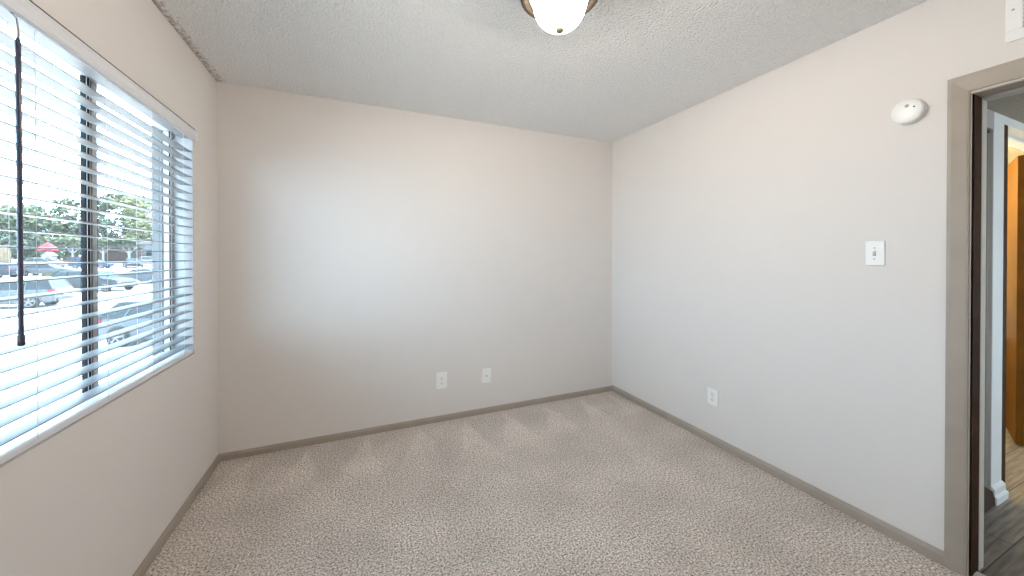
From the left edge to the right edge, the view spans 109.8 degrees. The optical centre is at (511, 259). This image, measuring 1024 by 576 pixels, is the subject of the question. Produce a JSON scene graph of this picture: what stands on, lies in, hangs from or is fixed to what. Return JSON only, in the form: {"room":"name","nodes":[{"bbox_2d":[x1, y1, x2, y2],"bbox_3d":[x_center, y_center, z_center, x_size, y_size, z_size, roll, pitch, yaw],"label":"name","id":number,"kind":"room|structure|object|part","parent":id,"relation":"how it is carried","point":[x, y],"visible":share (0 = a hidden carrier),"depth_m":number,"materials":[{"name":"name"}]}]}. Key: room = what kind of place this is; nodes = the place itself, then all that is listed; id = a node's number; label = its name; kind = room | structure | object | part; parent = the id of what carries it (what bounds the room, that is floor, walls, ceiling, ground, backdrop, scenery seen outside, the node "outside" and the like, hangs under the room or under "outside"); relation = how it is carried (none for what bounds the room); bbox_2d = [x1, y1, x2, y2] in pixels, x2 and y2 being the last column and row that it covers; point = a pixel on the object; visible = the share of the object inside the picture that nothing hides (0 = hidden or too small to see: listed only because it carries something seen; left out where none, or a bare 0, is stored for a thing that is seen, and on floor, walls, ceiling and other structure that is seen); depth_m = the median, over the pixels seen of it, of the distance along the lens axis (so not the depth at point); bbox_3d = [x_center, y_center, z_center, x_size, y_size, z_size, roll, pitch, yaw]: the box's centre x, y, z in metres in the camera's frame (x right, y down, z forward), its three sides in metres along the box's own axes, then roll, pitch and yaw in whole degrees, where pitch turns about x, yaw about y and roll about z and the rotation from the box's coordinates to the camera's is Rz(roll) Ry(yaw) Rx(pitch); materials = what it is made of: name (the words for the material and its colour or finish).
{"room":"empty bedroom","nodes":[
{"label":"empty bedroom","id":0,"kind":"room"},
{"bbox_2d":[0,0,218,575],"bbox_3d":[-1.314,0.050,0.749,0.168,2.560,3.571,0,0,-23],"label":"wall","id":1,"kind":"structure","parent":0,"point":[94,498],"depth_m":1.46,"materials":[{"name":"paint"}]},
{"bbox_2d":[0,17,194,467],"bbox_3d":[-1.453,-0.090,1.074,0.176,1.225,1.880,0,0,-23],"label":"window","id":2,"kind":"structure","parent":1,"relation":"in","point":[179,249],"depth_m":1.90,"materials":[{"name":"white paint"}]},
{"bbox_3d":[-1.413,0.520,1.095,0.089,0.004,1.872,0,0,-23],"label":"sill","id":3,"kind":"part","parent":2,"relation":"part of","materials":[{"name":"white paint"}]},
{"bbox_2d":[0,0,197,464],"bbox_3d":[-1.389,-0.096,1.103,0.078,1.226,1.891,0,0,-23],"label":"window blind","id":4,"kind":"object","parent":2,"relation":"attached to","point":[26,16],"visible":1,"depth_m":1.17,"materials":[{"name":"white plastic"}]},
{"bbox_3d":[-1.358,-0.073,0.999,0.054,1.153,0.001,0,0,-23],"label":"ladder cord","id":5,"kind":"part","parent":4,"relation":"part of","materials":[{"name":"white fabric"}]},
{"bbox_3d":[-1.522,0.506,1.384,0.050,0.020,1.247,0,0,-23],"label":"rail","id":6,"kind":"part","parent":4,"relation":"part of","materials":[{"name":"white plastic"}]},
{"bbox_3d":[-1.480,-0.075,1.285,0.054,1.153,0.001,0,0,-23],"label":"ladder cord","id":7,"kind":"part","parent":4,"relation":"part of","materials":[{"name":"white fabric"}]},
{"bbox_3d":[-1.602,-0.077,1.569,0.054,1.153,0.001,0,0,-23],"label":"ladder cord","id":8,"kind":"part","parent":4,"relation":"part of","materials":[{"name":"white fabric"}]},
{"bbox_3d":[-1.725,-0.079,1.855,0.054,1.153,0.001,0,0,-23],"label":"ladder cord","id":9,"kind":"part","parent":4,"relation":"part of","materials":[{"name":"white fabric"}]},
{"bbox_2d":[132,455,219,575],"bbox_3d":[-1.228,1.286,0.786,0.013,0.046,3.318,0,0,-23],"label":"baseboard","id":10,"kind":"structure","parent":1,"relation":"attached to","point":[148,560],"depth_m":1.73,"materials":[{"name":"beige paint"}]},
{"bbox_2d":[217,82,611,453],"bbox_3d":[-0.422,0.036,3.008,3.250,2.560,0.120,0,0,-23],"label":"wall","id":11,"kind":"structure","parent":0,"point":[367,253],"depth_m":2.74,"materials":[{"name":"paint"}]},
{"bbox_2d":[218,386,611,461],"bbox_3d":[-0.451,1.273,2.930,3.130,0.046,0.013,0,0,-23],"label":"baseboard","id":12,"kind":"structure","parent":11,"relation":"attached to","point":[384,428],"depth_m":2.74,"materials":[{"name":"beige paint"}]},
{"bbox_2d":[436,372,446,388],"bbox_3d":[-0.563,0.970,2.881,0.086,0.132,0.011,0,0,-23],"label":"wall outlet","id":13,"kind":"object","parent":11,"relation":"attached to","point":[441,377],"visible":1,"depth_m":2.88,"materials":[{"name":"white plastic"}]},
{"bbox_2d":[481,368,490,382],"bbox_3d":[-0.214,0.980,3.027,0.088,0.125,0.018,0,0,-23],"label":"cable plate","id":14,"kind":"object","parent":11,"relation":"attached to","point":[486,373],"visible":1,"depth_m":3.03,"materials":[{"name":"white plastic"}]},
{"bbox_2d":[152,0,927,142],"bbox_3d":[0.184,-1.194,1.383,3.410,0.120,3.571,0,0,-23],"label":"ceiling","id":15,"kind":"structure","parent":0,"point":[627,67],"depth_m":1.96,"materials":[{"name":"white paint"}]},
{"bbox_2d":[521,0,597,33],"bbox_3d":[0.185,-1.006,1.395,0.306,0.257,0.306,0,0,-23],"label":"ceiling lamp","id":16,"kind":"object","parent":15,"relation":"attached to","point":[554,16],"visible":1,"depth_m":1.36,"materials":[{"name":"white glass"}]},
{"bbox_2d":[144,391,1023,575],"bbox_3d":[1.923,1.335,1.577,6.429,0.060,4.371,0,0,-23],"label":"floor","id":17,"kind":"structure","parent":0,"point":[599,484],"depth_m":1.85,"materials":[{"name":"carpet"}]},
{"bbox_2d":[612,0,1023,571],"bbox_3d":[1.720,0.042,1.983,0.120,2.560,3.451,0,0,-23],"label":"wall","id":18,"kind":"structure","parent":0,"point":[744,217],"depth_m":1.97,"materials":[{"name":"paint"}]},
{"bbox_2d":[707,387,717,406],"bbox_3d":[1.414,0.970,2.536,0.011,0.116,0.082,0,0,-23],"label":"wall outlet","id":19,"kind":"object","parent":18,"relation":"attached to","point":[712,394],"visible":1,"depth_m":2.53,"materials":[{"name":"white plastic"}]},
{"bbox_2d":[612,385,943,565],"bbox_3d":[1.414,1.271,2.536,0.013,0.056,2.181,0,0,-23],"label":"baseboard","id":20,"kind":"structure","parent":18,"relation":"attached to","point":[933,553],"depth_m":1.98,"materials":[{"name":"beige paint"}]},
{"bbox_2d":[865,241,884,265],"bbox_3d":[1.748,-0.029,1.735,0.024,0.117,0.070,0,0,-23],"label":"light switch","id":21,"kind":"object","parent":18,"relation":"attached to","point":[875,250],"visible":1,"depth_m":1.73,"materials":[{"name":"white plastic"}]},
{"bbox_2d":[891,99,926,124],"bbox_3d":[1.785,-0.666,1.622,0.041,0.112,0.112,0,0,-23],"label":"smoke detector","id":22,"kind":"object","parent":18,"relation":"attached to","point":[910,111],"visible":1,"depth_m":1.61,"materials":[{"name":"white plastic"}]},
{"bbox_2d":[944,57,1023,575],"bbox_3d":[2.086,0.277,1.125,0.151,2.060,0.928,0,0,-23],"label":"door frame","id":23,"kind":"structure","parent":18,"relation":"in","point":[959,211],"depth_m":1.49,"materials":[{"name":"beige paint"}]},
{"bbox_3d":[1.854,0.275,1.498,0.017,2.060,0.058,0,0,-23],"label":"casing","id":24,"kind":"part","parent":23,"relation":"part of","materials":[{"name":"beige paint"}]},
{"bbox_3d":[2.025,-0.718,1.092,0.017,0.070,0.928,0,0,-23],"label":"head casing","id":25,"kind":"part","parent":23,"relation":"part of","materials":[{"name":"beige paint"}]},
{"bbox_2d":[1005,0,1023,42],"bbox_3d":[1.968,-0.948,1.229,0.012,0.236,0.340,0,0,-23],"label":"air vent","id":26,"kind":"object","parent":18,"relation":"in","point":[1014,9],"visible":1,"depth_m":1.36,"materials":[{"name":"white plastic"}]},
{"bbox_2d":[987,109,1023,485],"bbox_3d":[3.205,0.255,2.707,3.178,2.085,0.950,0,0,-23],"label":"wall","id":27,"kind":"structure","parent":0,"point":[995,121],"depth_m":1.94,"materials":[{"name":"white paint"}]},
{"bbox_2d":[984,129,994,512],"bbox_3d":[2.234,0.308,1.799,0.678,1.990,0.074,0,0,-23],"label":"door","id":28,"kind":"structure","parent":27,"relation":"in","point":[989,500],"depth_m":1.92,"materials":[{"name":"beige paint"}]},
{"bbox_2d":[991,480,1008,505],"bbox_3d":[2.631,1.256,1.942,0.160,0.092,0.024,0,0,-23],"label":"baseboard","id":29,"kind":"structure","parent":27,"relation":"attached to","point":[1001,494],"depth_m":1.93,"materials":[{"name":"white paint"}]},
{"bbox_2d":[1001,124,1023,482],"bbox_3d":[3.275,0.280,2.346,1.402,2.040,0.192,0,0,-31],"label":"door","id":30,"kind":"structure","parent":27,"relation":"in","point":[1013,223],"depth_m":2.50,"materials":[{"name":"white paint"}]},
{"bbox_2d":[987,93,1023,163],"bbox_3d":[3.510,-0.833,1.988,3.178,0.100,3.900,0,0,-23],"label":"ceiling","id":31,"kind":"structure","parent":0,"point":[1012,107],"depth_m":1.86,"materials":[{"name":"white paint"}]},
{"label":"outside","id":32,"kind":"structure","parent":0,"visible":0},
{"bbox_2d":[0,259,151,430],"bbox_3d":[-103.546,1.665,37.257,158.953,3.150,190.000,0,0,-23],"label":"ground","id":33,"kind":"structure","parent":32,"point":[32,319],"depth_m":12.25,"materials":[{"name":"grey asphalt"}]},
{"bbox_2d":[0,244,11,262],"bbox_3d":[-88.154,-0.920,58.084,10.060,3.120,0.200,0,0,-23],"label":"fence","id":34,"kind":"object","parent":33,"relation":"on","point":[4,252],"visible":0.82,"depth_m":59.71,"materials":[{"name":"beige wood"}]},
{"bbox_2d":[0,265,24,277],"bbox_3d":[-56.313,1.230,38.552,4.871,1.577,1.990,0,0,-19],"label":"parked car","id":35,"kind":"object","parent":33,"relation":"on","point":[4,270],"visible":0.66,"depth_m":38.53,"materials":[{"name":"blue paint"}]},
{"bbox_2d":[0,203,45,235],"bbox_3d":[-93.982,-5.654,67.086,11.689,12.248,10.214,0,0,-23],"label":"tree","id":36,"kind":"object","parent":33,"relation":"on","point":[33,205],"visible":0.03,"depth_m":68.78,"materials":[{"name":"green plant"}]},
{"bbox_2d":[0,229,48,259],"bbox_3d":[-84.099,-2.327,61.872,6.073,5.884,5.937,0,0,-23],"label":"tree","id":37,"kind":"object","parent":33,"relation":"on","point":[30,241],"visible":0.53,"depth_m":60.94,"materials":[{"name":"green plant"}]},
{"bbox_2d":[0,204,64,241],"bbox_3d":[-88.158,-4.741,65.855,9.129,10.502,9.804,0,0,-23],"label":"tree","id":38,"kind":"object","parent":33,"relation":"on","point":[29,223],"visible":0.52,"depth_m":64.77,"materials":[{"name":"green plant"}]},
{"bbox_2d":[0,278,73,308],"bbox_3d":[-27.182,1.829,19.049,4.871,1.577,1.990,0,0,-28],"label":"parked car","id":39,"kind":"object","parent":33,"relation":"on","point":[44,286],"visible":0.7,"depth_m":19.17,"materials":[{"name":"silver metal"}]},
{"bbox_2d":[14,258,67,266],"bbox_3d":[-67.719,0.491,51.939,4.770,1.455,1.930,0,0,-27],"label":"parked car","id":40,"kind":"object","parent":33,"relation":"on","point":[29,260],"visible":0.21,"depth_m":51.36,"materials":[{"name":"white paint"}]},
{"bbox_2d":[37,242,58,251],"bbox_3d":[-77.322,-1.124,59.893,2.500,3.600,2.500,0,0,-23],"label":"patio umbrella","id":41,"kind":"object","parent":33,"relation":"on","point":[47,244],"visible":0.54,"depth_m":59.49,"materials":[{"name":"red fabric"}]},
{"bbox_2d":[40,252,58,260],"bbox_3d":[-74.863,-0.184,58.221,1.320,2.000,1.420,0,0,-23],"label":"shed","id":42,"kind":"object","parent":33,"relation":"on","point":[50,255],"visible":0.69,"depth_m":57.85,"materials":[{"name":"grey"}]},
{"bbox_2d":[24,264,79,275],"bbox_3d":[-54.578,1.188,42.341,4.770,1.455,1.930,0,0,-25],"label":"parked car","id":43,"kind":"object","parent":33,"relation":"on","point":[48,268],"visible":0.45,"depth_m":41.70,"materials":[{"name":"silver metal"}]},
{"bbox_2d":[59,257,80,261],"bbox_3d":[-67.587,0.342,55.476,4.770,1.455,1.930,0,0,-21],"label":"parked car","id":44,"kind":"object","parent":33,"relation":"on","point":[68,259],"visible":0.04,"depth_m":54.72,"materials":[{"name":"red paint"}]},
{"bbox_2d":[48,197,113,241],"bbox_3d":[-86.557,-6.182,72.701,9.316,13.161,10.683,0,0,-23],"label":"tree","id":45,"kind":"object","parent":33,"relation":"on","point":[61,210],"visible":0.23,"depth_m":70.39,"materials":[{"name":"green plant"}]},
{"bbox_2d":[24,235,139,259],"bbox_3d":[-76.626,-1.778,64.662,14.553,5.098,2.372,0,0,-23],"label":"hedge","id":46,"kind":"object","parent":33,"relation":"on","point":[66,241],"visible":0.49,"depth_m":63.56,"materials":[{"name":"green plant"}]},
{"bbox_2d":[41,272,124,276],"bbox_3d":[-46.535,1.884,46.443,17.000,0.555,5.000,0,0,-23],"label":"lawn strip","id":47,"kind":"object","parent":33,"relation":"on","point":[48,274],"visible":0.07,"depth_m":41.08,"materials":[{"name":"green plant"}]},
{"bbox_2d":[68,219,114,237],"bbox_3d":[-79.145,-3.678,67.576,7.006,8.411,6.119,0,0,-23],"label":"tree","id":48,"kind":"object","parent":33,"relation":"on","point":[74,228],"visible":0.1,"depth_m":67.09,"materials":[{"name":"green plant"}]},
{"bbox_2d":[68,258,114,268],"bbox_3d":[-60.641,0.559,51.925,4.263,1.535,1.890,0,0,-25],"label":"parked car","id":49,"kind":"object","parent":33,"relation":"on","point":[100,266],"visible":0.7,"depth_m":50.91,"materials":[{"name":"blue paint"}]},
{"bbox_2d":[51,270,138,291],"bbox_3d":[-31.631,1.635,27.370,4.871,1.577,1.990,0,0,-4],"label":"parked car","id":50,"kind":"object","parent":33,"relation":"on","point":[112,279],"visible":0.32,"depth_m":26.64,"materials":[{"name":"grey paint"}]},
{"bbox_2d":[65,246,144,261],"bbox_3d":[-70.533,-0.763,62.585,8.909,2.970,3.800,0,0,-23],"label":"carport","id":51,"kind":"object","parent":33,"relation":"on","point":[102,254],"visible":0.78,"depth_m":63.84,"materials":[{"name":"brown"}]},
{"bbox_3d":[-69.837,-0.651,61.469,0.220,2.760,0.220,0,0,-23],"label":"post","id":52,"kind":"part","parent":51,"relation":"part of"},
{"bbox_2d":[97,193,151,237],"bbox_3d":[-82.887,-7.027,76.428,11.603,14.755,10.784,0,0,-23],"label":"tree","id":53,"kind":"object","parent":33,"relation":"on","point":[109,195],"visible":0.15,"depth_m":75.02,"materials":[{"name":"green plant"}]},
{"bbox_2d":[98,297,151,346],"bbox_3d":[-11.728,2.136,12.779,4.263,1.535,1.890,0,0,-7],"label":"parked car","id":54,"kind":"object","parent":33,"relation":"on","point":[124,313],"visible":0.12,"depth_m":11.87,"materials":[{"name":"grey metal"}]},
{"bbox_2d":[107,196,151,246],"bbox_3d":[-75.233,-6.156,72.530,8.067,13.235,9.336,0,0,-23],"label":"tree","id":55,"kind":"object","parent":33,"relation":"on","point":[141,235],"visible":0.53,"depth_m":71.12,"materials":[{"name":"green plant"}]},
{"bbox_2d":[122,258,142,267],"bbox_3d":[-57.528,0.537,54.570,4.770,1.455,1.930,0,0,38],"label":"parked car","id":56,"kind":"object","parent":33,"relation":"on","point":[138,264],"visible":0.96,"depth_m":53.75,"materials":[{"name":"blue paint"}]},
{"bbox_2d":[121,268,151,283],"bbox_3d":[-35.331,1.600,34.267,4.770,1.455,1.930,0,0,-13],"label":"parked car","id":57,"kind":"object","parent":33,"relation":"on","point":[141,277],"visible":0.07,"depth_m":33.61,"materials":[{"name":"grey paint"}]},
{"bbox_2d":[137,240,151,256],"bbox_3d":[-63.945,-1.537,70.949,13.500,4.200,4.600,0,0,-23],"label":"apartment building","id":58,"kind":"structure","parent":33,"relation":"on","point":[148,245],"depth_m":67.04,"materials":[{"name":"grey"}]},
{"bbox_2d":[139,256,151,264],"bbox_3d":[-59.867,0.282,58.776,4.263,1.535,1.890,0,0,38],"label":"parked car","id":59,"kind":"object","parent":33,"relation":"on","point":[142,258],"visible":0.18,"depth_m":57.63,"materials":[{"name":"white paint"}]}
]}

